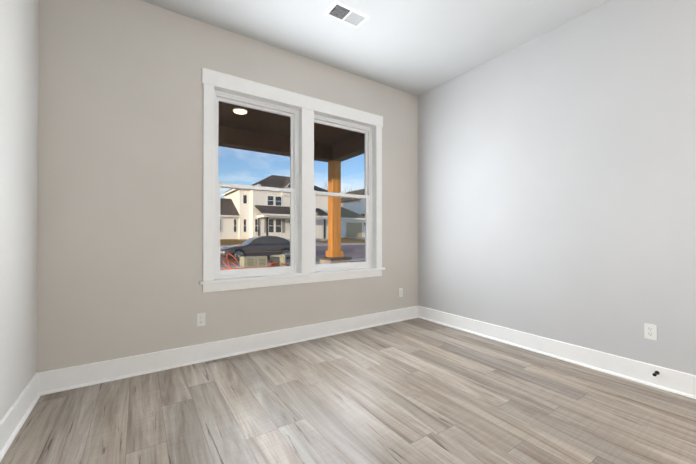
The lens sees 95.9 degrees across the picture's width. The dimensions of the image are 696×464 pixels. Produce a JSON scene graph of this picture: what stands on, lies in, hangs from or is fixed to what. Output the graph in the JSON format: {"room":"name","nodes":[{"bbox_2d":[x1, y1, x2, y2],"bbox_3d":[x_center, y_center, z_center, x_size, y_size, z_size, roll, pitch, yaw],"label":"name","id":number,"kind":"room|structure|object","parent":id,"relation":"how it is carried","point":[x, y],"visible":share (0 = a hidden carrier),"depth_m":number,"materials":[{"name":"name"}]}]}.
{"room":"empty room","nodes":[
{"label":"empty room","id":0,"kind":"room"},
{"bbox_2d":[0,0,38,420],"bbox_3d":[-1.038,-0.395,0.341,0.160,3.050,4.740,0,-1,-34],"label":"wall","id":1,"kind":"structure","parent":0,"point":[19,38],"depth_m":1.87,"materials":[{"name":"paint"}]},
{"bbox_2d":[0,372,43,461],"bbox_3d":[-0.960,1.053,0.382,0.031,0.155,4.420,0,-1,-34],"label":"baseboard","id":2,"kind":"structure","parent":1,"relation":"attached to","point":[13,420],"depth_m":1.86,"materials":[{"name":"white paint"}]},
{"bbox_2d":[36,0,417,372],"bbox_3d":[-0.660,-0.371,3.348,3.810,3.050,0.160,0,-1,-34],"label":"wall","id":3,"kind":"structure","parent":0,"point":[120,194],"depth_m":2.59,"materials":[{"name":"paint"}]},
{"bbox_2d":[197,313,204,326],"bbox_3d":[-1.312,0.777,2.801,0.070,0.115,0.009,0,-1,-34],"label":"outlet","id":4,"kind":"object","parent":3,"relation":"attached to","point":[200,319],"visible":1,"depth_m":2.80,"materials":[{"name":"plastic"}]},
{"bbox_2d":[44,306,419,394],"bbox_3d":[-0.607,1.076,3.257,3.690,0.155,0.031,0,-1,-34],"label":"baseboard","id":5,"kind":"structure","parent":3,"relation":"attached to","point":[63,379],"depth_m":2.80,"materials":[{"name":"white paint"}]},
{"bbox_2d":[199,67,384,292],"bbox_3d":[-0.473,-0.465,3.444,2.131,2.014,0.208,0,-1,-34],"label":"window","id":6,"kind":"structure","parent":3,"relation":"in","point":[308,107],"depth_m":3.37,"materials":[{"name":"white paint"}]},
{"bbox_2d":[399,288,402,296],"bbox_3d":[0.697,0.794,4.143,0.070,0.115,0.009,0,-1,-34],"label":"outlet","id":7,"kind":"object","parent":3,"relation":"attached to","point":[400,292],"visible":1,"depth_m":4.14,"materials":[{"name":"plastic"}]},
{"bbox_2d":[0,318,695,463],"bbox_3d":[0.612,1.199,1.431,4.130,0.120,4.740,0,-1,-34],"label":"floor","id":8,"kind":"structure","parent":0,"point":[417,391],"depth_m":2.00,"materials":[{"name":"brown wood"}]},
{"bbox_2d":[141,0,610,95],"bbox_3d":[0.612,-1.971,1.456,4.130,0.120,4.740,0,-1,-34],"label":"ceiling","id":9,"kind":"structure","parent":0,"point":[417,47],"depth_m":2.94,"materials":[{"name":"paint"}]},
{"bbox_2d":[324,0,369,27],"bbox_3d":[-0.007,-1.940,2.743,0.356,0.101,0.196,0,-1,-34],"label":"ceiling vent","id":10,"kind":"object","parent":9,"relation":"in","point":[353,17],"visible":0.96,"depth_m":2.75,"materials":[{"name":"white metal"}]},
{"bbox_2d":[418,0,695,374],"bbox_3d":[2.263,-0.378,2.546,0.160,3.050,4.740,0,-1,-34],"label":"wall","id":11,"kind":"structure","parent":0,"point":[557,183],"depth_m":2.77,"materials":[{"name":"paint"}]},
{"bbox_2d":[420,306,695,398],"bbox_3d":[2.184,1.070,2.482,0.031,0.155,4.420,0,-1,-34],"label":"baseboard","id":12,"kind":"structure","parent":11,"relation":"attached to","point":[681,383],"depth_m":2.73,"materials":[{"name":"white paint"}]},
{"bbox_2d":[644,323,656,339],"bbox_3d":[2.277,0.746,2.363,0.009,0.115,0.070,0,-1,-34],"label":"outlet","id":13,"kind":"object","parent":11,"relation":"attached to","point":[650,331],"visible":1,"depth_m":2.36,"materials":[{"name":"plastic"}]},
{"label":"outside","id":14,"kind":"structure","parent":0,"visible":0},
{"bbox_2d":[220,237,364,269],"bbox_3d":[-83.364,2.352,186.727,250.000,1.640,396.720,0,-1,-34],"label":"terrain","id":15,"kind":"structure","parent":14,"point":[321,248],"depth_m":28.23,"materials":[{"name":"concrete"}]},
{"bbox_2d":[237,256,266,267],"bbox_3d":[-4.379,1.402,14.529,1.220,0.640,0.910,0,-1,-34],"label":"utility box","id":16,"kind":"object","parent":15,"relation":"on","point":[252,262],"depth_m":14.21,"materials":[{"name":"metal"}]},
{"bbox_2d":[220,253,288,268],"bbox_3d":[-4.116,1.313,14.879,4.322,0.628,2.061,0,-1,-34],"label":"conduit","id":17,"kind":"object","parent":15,"relation":"on","point":[243,268],"depth_m":14.53,"materials":[{"name":"orange plastic"}]},
{"bbox_2d":[220,236,289,260],"bbox_3d":[-5.500,0.933,19.527,4.875,1.460,2.140,0,-1,-34],"label":"sedan","id":18,"kind":"object","parent":15,"relation":"on","point":[269,243],"depth_m":18.79,"materials":[{"name":"paint"}]},
{"bbox_2d":[220,175,327,240],"bbox_3d":[-12.165,-3.261,40.272,20.470,9.100,12.250,0,-1,-34],"label":"house","id":19,"kind":"structure","parent":15,"relation":"on","point":[283,230],"depth_m":37.88,"materials":[{"name":"white paint"}]},
{"bbox_2d":[270,254,286,265],"bbox_3d":[-3.420,1.406,15.399,0.800,0.691,0.443,0,0,-7],"label":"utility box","id":20,"kind":"object","parent":15,"relation":"on","point":[275,258],"depth_m":15.20,"materials":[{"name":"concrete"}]},
{"bbox_2d":[317,161,351,263],"bbox_3d":[-0.287,-0.006,6.612,0.530,2.970,0.530,0,-1,-34],"label":"porch column","id":21,"kind":"structure","parent":15,"relation":"on","point":[332,186],"depth_m":6.53,"materials":[{"name":"brown wood"}]},
{"bbox_2d":[218,125,363,161],"bbox_3d":[-3.767,-1.670,2.905,10.140,0.300,2.540,0,-1,-34],"label":"beam","id":22,"kind":"structure","parent":21,"relation":"on","point":[283,148],"depth_m":5.76,"materials":[{"name":"brown wood"}]},
{"bbox_2d":[219,101,358,145],"bbox_3d":[-3.751,-1.949,3.027,10.700,0.300,3.320,0,-1,-34],"label":"porch ceiling","id":23,"kind":"structure","parent":22,"relation":"on","point":[277,128],"depth_m":5.23,"materials":[{"name":"stained wood"}]},
{"bbox_2d":[341,189,364,237],"bbox_3d":[0.092,-3.261,53.889,13.620,9.010,10.420,0,-1,-34],"label":"house","id":24,"kind":"structure","parent":15,"relation":"on","point":[358,212],"depth_m":49.48,"materials":[{"name":"grey"}]}
]}

